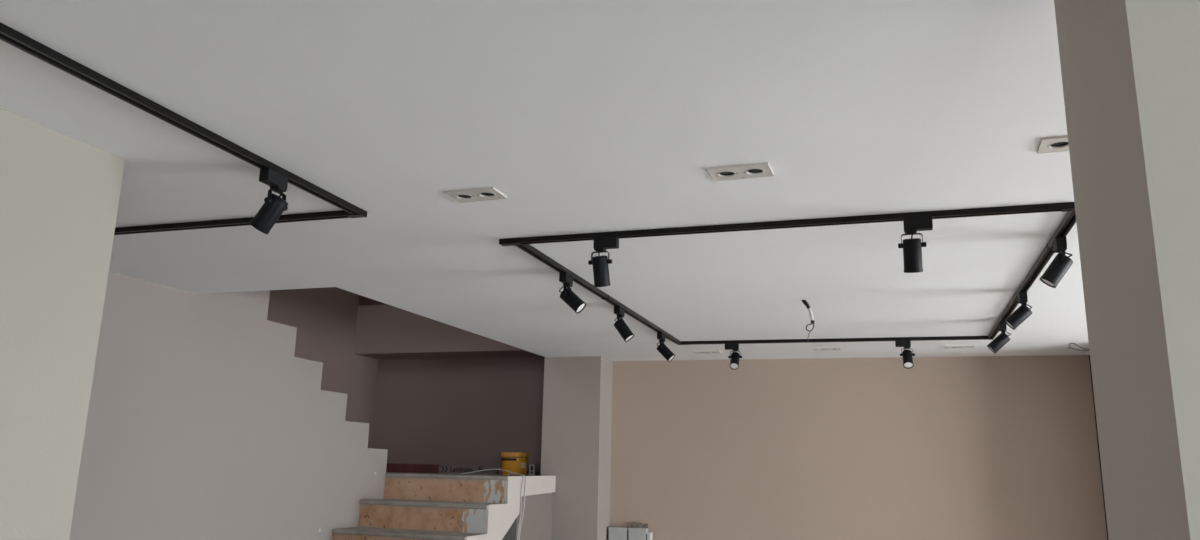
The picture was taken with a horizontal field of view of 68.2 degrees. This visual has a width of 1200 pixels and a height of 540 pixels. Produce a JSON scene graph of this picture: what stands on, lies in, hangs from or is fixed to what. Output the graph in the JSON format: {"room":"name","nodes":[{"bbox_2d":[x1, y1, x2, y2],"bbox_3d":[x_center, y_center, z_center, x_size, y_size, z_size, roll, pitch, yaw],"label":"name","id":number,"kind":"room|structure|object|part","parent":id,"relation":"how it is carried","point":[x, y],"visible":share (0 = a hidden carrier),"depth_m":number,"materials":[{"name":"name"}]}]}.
{"room":"unfinished living room","nodes":[
{"label":"unfinished living room","id":0,"kind":"room"},
{"bbox_2d":[0,108,124,539],"bbox_3d":[-2.292,0.404,0.341,0.214,2.595,4.592,-3,-13,18],"label":"wall","id":1,"kind":"structure","parent":0,"point":[60,193],"depth_m":2.43,"materials":[{"name":"white paint"}]},
{"bbox_2d":[69,271,387,539],"bbox_3d":[-2.960,0.843,2.584,0.110,2.705,8.525,-3,-13,18],"label":"wall","id":2,"kind":"structure","parent":0,"point":[204,421],"depth_m":4.91,"materials":[{"name":"grey paint"}]},
{"bbox_2d":[267,287,377,447],"bbox_3d":[-2.778,0.625,6.556,0.150,4.900,4.300,-3,-13,18],"label":"wall","id":3,"kind":"structure","parent":0,"point":[325,319],"depth_m":7.73,"materials":[{"name":"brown paint"}]},
{"bbox_2d":[371,356,544,475],"bbox_3d":[-0.933,1.010,8.065,2.400,4.900,0.200,-3,-13,18],"label":"wall","id":4,"kind":"structure","parent":0,"point":[444,411],"depth_m":8.01,"materials":[{"name":"brown paint"}]},
{"bbox_2d":[354,304,540,358],"bbox_3d":[-1.244,0.532,7.957,1.920,0.460,0.400,-3,-13,18],"label":"beam","id":5,"kind":"structure","parent":4,"relation":"attached to","point":[385,331],"depth_m":7.90,"materials":[{"name":"beige paint"}]},
{"bbox_2d":[0,0,1089,360],"bbox_3d":[1.218,-0.425,2.205,8.390,0.060,10.050,-3,-13,18],"label":"ceiling","id":6,"kind":"structure","parent":0,"point":[589,116],"depth_m":2.54,"materials":[{"name":"paint"}]},
{"bbox_2d":[0,22,360,214],"bbox_3d":[-1.389,-0.590,1.554,0.039,0.020,3.565,-3,-13,17],"label":"rail","id":7,"kind":"object","parent":6,"relation":"attached to","point":[8,35],"visible":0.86,"depth_m":2.28,"materials":[{"name":"black metal"}]},
{"bbox_2d":[250,168,287,233],"bbox_3d":[-1.029,-0.206,2.743,0.115,0.188,0.116,-3,-13,18],"label":"track spotlight","id":8,"kind":"object","parent":7,"relation":"hanging from","point":[274,205],"visible":1,"depth_m":2.72,"materials":[{"name":"black plastic"}]},
{"bbox_3d":[-1.015,-0.212,2.713,0.017,0.017,0.017,-3,-13,18],"label":"knob","id":9,"kind":"part","parent":8,"relation":"part of","materials":[{"name":"black metal"}]},
{"bbox_2d":[114,209,366,234],"bbox_3d":[-1.705,-0.163,3.457,1.800,0.022,0.040,-3,-13,17],"label":"rail","id":10,"kind":"object","parent":6,"relation":"attached to","point":[339,214],"visible":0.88,"depth_m":3.35,"materials":[{"name":"black metal"}]},
{"bbox_2d":[443,187,507,202],"bbox_3d":[-0.417,-0.270,2.981,0.184,0.045,0.110,-3,-14,19],"label":"recessed light","id":11,"kind":"object","parent":6,"relation":"in","point":[488,193],"visible":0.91,"depth_m":2.97,"materials":[{"name":"grey metal"}]},
{"bbox_2d":[516,244,680,343],"bbox_3d":[0.109,0.199,4.870,0.038,0.022,2.828,-3,-13,18],"label":"rail","id":12,"kind":"object","parent":6,"relation":"attached to","point":[527,248],"visible":0.82,"depth_m":4.37,"materials":[{"name":"black metal"}]},
{"bbox_2d":[559,272,585,313],"bbox_3d":[-0.130,0.109,4.059,0.131,0.180,0.116,-3,-13,18],"label":"track spotlight","id":13,"kind":"object","parent":12,"relation":"hanging from","point":[567,295],"visible":1,"depth_m":4.04,"materials":[{"name":"black plastic"}]},
{"bbox_2d":[614,306,633,341],"bbox_3d":[0.129,0.297,4.842,0.115,0.188,0.116,-3,-13,18],"label":"track spotlight","id":14,"kind":"object","parent":12,"relation":"hanging from","point":[620,325],"visible":1,"depth_m":4.82,"materials":[{"name":"black plastic"}]},
{"bbox_2d":[657,332,674,361],"bbox_3d":[0.422,0.499,5.712,0.123,0.183,0.116,-3,-13,18],"label":"track spotlight","id":15,"kind":"object","parent":12,"relation":"hanging from","point":[662,348],"visible":1,"depth_m":5.69,"materials":[{"name":"black plastic"}]},
{"bbox_2d":[695,350,721,353],"bbox_3d":[0.815,0.601,6.688,0.184,0.045,0.110,-3,-13,18],"label":"recessed light","id":16,"kind":"object","parent":6,"relation":"in","point":[718,351],"visible":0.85,"depth_m":6.68,"materials":[{"name":"grey"}]},
{"bbox_2d":[707,162,773,180],"bbox_3d":[0.427,-0.316,2.696,0.184,0.045,0.110,-3,-14,19],"label":"recessed light","id":17,"kind":"object","parent":6,"relation":"in","point":[755,170],"visible":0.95,"depth_m":2.69,"materials":[{"name":"grey metal"}]},
{"bbox_2d":[499,202,1074,245],"bbox_3d":[0.605,-0.161,3.240,2.110,0.022,0.038,-3,-13,18],"label":"rail","id":18,"kind":"object","parent":6,"relation":"attached to","point":[1066,206],"visible":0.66,"depth_m":3.19,"materials":[{"name":"black metal"}]},
{"bbox_2d":[588,236,618,286],"bbox_3d":[0.016,-0.026,3.420,0.116,0.192,0.097,-3,-13,18],"label":"track spotlight","id":19,"kind":"object","parent":18,"relation":"hanging from","point":[600,263],"visible":1,"depth_m":3.40,"materials":[{"name":"black plastic"}]},
{"bbox_2d":[898,217,932,272],"bbox_3d":[1.093,-0.084,3.063,0.088,0.192,0.114,11,-16,-36],"label":"track spotlight","id":20,"kind":"object","parent":18,"relation":"hanging from","point":[912,248],"visible":1,"depth_m":3.05,"materials":[{"name":"black plastic"}]},
{"bbox_2d":[802,300,814,340],"bbox_3d":[1.084,0.251,4.617,0.065,0.238,0.021,-3,-13,18],"label":"hanging cable","id":21,"kind":"object","parent":6,"relation":"hanging from","point":[805,302],"visible":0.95,"depth_m":4.61,"materials":[{"name":"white plastic"}]},
{"bbox_2d":[814,347,840,350],"bbox_3d":[1.637,0.550,6.383,0.184,0.045,0.110,-3,-13,18],"label":"recessed light","id":22,"kind":"object","parent":6,"relation":"in","point":[825,348],"visible":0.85,"depth_m":6.35,"materials":[{"name":"grey"}]},
{"bbox_2d":[677,336,993,344],"bbox_3d":[1.528,0.472,5.933,2.044,0.022,0.041,-2,-13,16],"label":"rail","id":23,"kind":"object","parent":6,"relation":"attached to","point":[941,337],"visible":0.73,"depth_m":5.90,"materials":[{"name":"black metal"}]},
{"bbox_2d":[725,343,741,369],"bbox_3d":[0.909,0.591,6.059,0.116,0.186,0.119,-2,-13,16],"label":"track spotlight","id":24,"kind":"object","parent":23,"relation":"hanging from","point":[735,356],"visible":1,"depth_m":6.06,"materials":[{"name":"black plastic"}]},
{"bbox_2d":[895,340,914,368],"bbox_3d":[1.986,0.548,5.760,0.116,0.188,0.114,-2,-13,16],"label":"track spotlight","id":25,"kind":"object","parent":23,"relation":"hanging from","point":[907,354],"visible":1,"depth_m":5.76,"materials":[{"name":"black plastic"}]},
{"bbox_2d":[945,345,973,348],"bbox_3d":[2.490,0.515,6.144,0.184,0.045,0.110,-3,-13,18],"label":"recessed light","id":26,"kind":"object","parent":6,"relation":"in","point":[954,346],"visible":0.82,"depth_m":6.11,"materials":[{"name":"grey"}]},
{"bbox_2d":[988,211,1075,337],"bbox_3d":[2.038,0.109,4.288,0.038,0.022,2.903,-3,-13,18],"label":"rail","id":27,"kind":"object","parent":6,"relation":"attached to","point":[1069,220],"visible":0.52,"depth_m":3.75,"materials":[{"name":"black metal"}]},
{"bbox_2d":[987,321,1010,353],"bbox_3d":[2.268,0.387,5.043,0.131,0.180,0.116,-3,-13,18],"label":"track spotlight","id":28,"kind":"object","parent":27,"relation":"hanging from","point":[1002,338],"visible":1,"depth_m":5.01,"materials":[{"name":"black plastic"}]},
{"bbox_2d":[1004,291,1031,329],"bbox_3d":[2.000,0.199,4.244,0.127,0.180,0.116,-3,-13,18],"label":"track spotlight","id":29,"kind":"object","parent":27,"relation":"hanging from","point":[1023,312],"visible":1,"depth_m":4.21,"materials":[{"name":"black plastic"}]},
{"bbox_2d":[1040,236,1072,287],"bbox_3d":[1.683,-0.024,3.277,0.117,0.188,0.116,-3,-13,18],"label":"track spotlight","id":30,"kind":"object","parent":27,"relation":"hanging from","point":[1061,263],"visible":1,"depth_m":3.24,"materials":[{"name":"black plastic"}]},
{"bbox_2d":[1037,135,1068,153],"bbox_3d":[1.292,-0.364,2.403,0.184,0.045,0.110,-3,-14,19],"label":"recessed light","id":31,"kind":"object","parent":6,"relation":"in","point":[1057,143],"visible":0.35,"depth_m":2.42,"materials":[{"name":"grey metal"}]},
{"bbox_2d":[1067,343,1088,350],"bbox_3d":[3.103,0.472,5.665,0.213,0.095,0.019,-3,-13,18],"label":"wire loop","id":32,"kind":"object","parent":6,"relation":"hanging from","point":[1069,343],"visible":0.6,"depth_m":5.67,"materials":[{"name":"grey"}]},
{"bbox_2d":[540,356,612,539],"bbox_3d":[-0.127,2.022,7.240,0.482,2.595,0.790,-3,-13,18],"label":"wall pillar","id":33,"kind":"structure","parent":0,"point":[577,393],"depth_m":7.01,"materials":[{"name":"beige paint"}]},
{"bbox_2d":[610,355,1106,539],"bbox_3d":[3.374,1.881,6.277,7.000,2.595,0.476,-3,-13,18],"label":"wall","id":34,"kind":"structure","parent":0,"point":[969,447],"depth_m":6.70,"materials":[{"name":"beige paint"}]},
{"bbox_2d":[1089,355,1108,539],"bbox_3d":[3.519,1.865,6.118,0.030,2.561,0.029,-3,-13,18],"label":"trim","id":35,"kind":"structure","parent":34,"relation":"attached to","point":[1089,355],"depth_m":6.25,"materials":[{"name":"black"}]},
{"bbox_2d":[1054,0,1199,539],"bbox_3d":[2.842,0.560,0.527,4.370,2.595,0.450,-3,-13,18],"label":"wall","id":36,"kind":"structure","parent":0,"point":[1130,69],"depth_m":1.20,"materials":[{"name":"beige paint"}]},
{"bbox_3d":[0.655,2.245,1.846,9.700,0.200,10.400,-3,-13,18],"label":"floor","id":37,"kind":"structure","parent":0,"visible":0},
{"bbox_2d":[332,472,555,539],"bbox_3d":[-1.767,1.633,5.929,2.058,2.701,4.000,-3,-13,18],"label":"staircase","id":38,"kind":"structure","parent":37,"relation":"on","point":[414,506],"depth_m":6.16,"materials":[{"name":"brown stone"}]},
{"bbox_2d":[386,463,501,474],"bbox_3d":[-1.371,1.757,7.827,1.160,0.077,0.156,-3,-13,18],"label":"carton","id":39,"kind":"object","parent":38,"relation":"on","point":[391,467],"visible":0.86,"depth_m":7.75,"materials":[{"name":"grey cardboard"}]},
{"bbox_3d":[-1.655,1.771,7.918,0.561,0.075,0.155,-3,-13,18],"label":"red panel","id":40,"kind":"part","parent":39,"relation":"part of","materials":[{"name":"red cardboard"}]},
{"bbox_2d":[460,469,525,539],"bbox_3d":[-0.715,2.291,6.311,0.745,1.707,0.202,-9,-16,38],"label":"cable","id":41,"kind":"object","parent":38,"relation":"hanging from","point":[485,469],"visible":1,"depth_m":6.34,"materials":[{"name":"grey plastic"}]},
{"bbox_2d":[501,452,528,475],"bbox_3d":[-0.713,1.623,7.416,0.235,0.186,0.235,-3,-13,18],"label":"plastic tub","id":42,"kind":"object","parent":38,"relation":"on","point":[517,462],"visible":0.92,"depth_m":7.33,"materials":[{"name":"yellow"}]},
{"bbox_3d":[-0.711,1.550,7.432,0.235,0.036,0.235,-3,-13,18],"label":"lid","id":43,"kind":"part","parent":42,"relation":"part of","materials":[{"name":"orange plastic"}]},
{"bbox_2d":[529,464,535,475],"bbox_3d":[-0.562,1.664,7.374,0.049,0.094,0.034,-3,-13,18],"label":"box","id":44,"kind":"object","parent":38,"relation":"on","point":[532,467],"visible":1,"depth_m":7.36,"materials":[{"name":"grey plastic"}]},
{"bbox_2d":[608,526,628,539],"bbox_3d":[0.133,2.635,6.870,0.156,1.246,0.072,-3,-13,18],"label":"pack","id":45,"kind":"object","parent":37,"relation":"on","point":[614,532],"visible":1,"depth_m":6.97,"materials":[{"name":"grey"}]},
{"bbox_2d":[627,522,647,539],"bbox_3d":[0.286,2.610,6.829,0.150,1.285,0.072,-3,-13,18],"label":"pack","id":46,"kind":"object","parent":37,"relation":"on","point":[637,531],"visible":1,"depth_m":6.93,"materials":[{"name":"grey"}]},
{"bbox_2d":[646,532,652,539],"bbox_3d":[0.374,2.642,6.796,0.034,1.210,0.072,-3,-13,18],"label":"pack","id":47,"kind":"object","parent":37,"relation":"on","point":[649,536],"visible":1,"depth_m":6.89,"materials":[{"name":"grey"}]}
]}

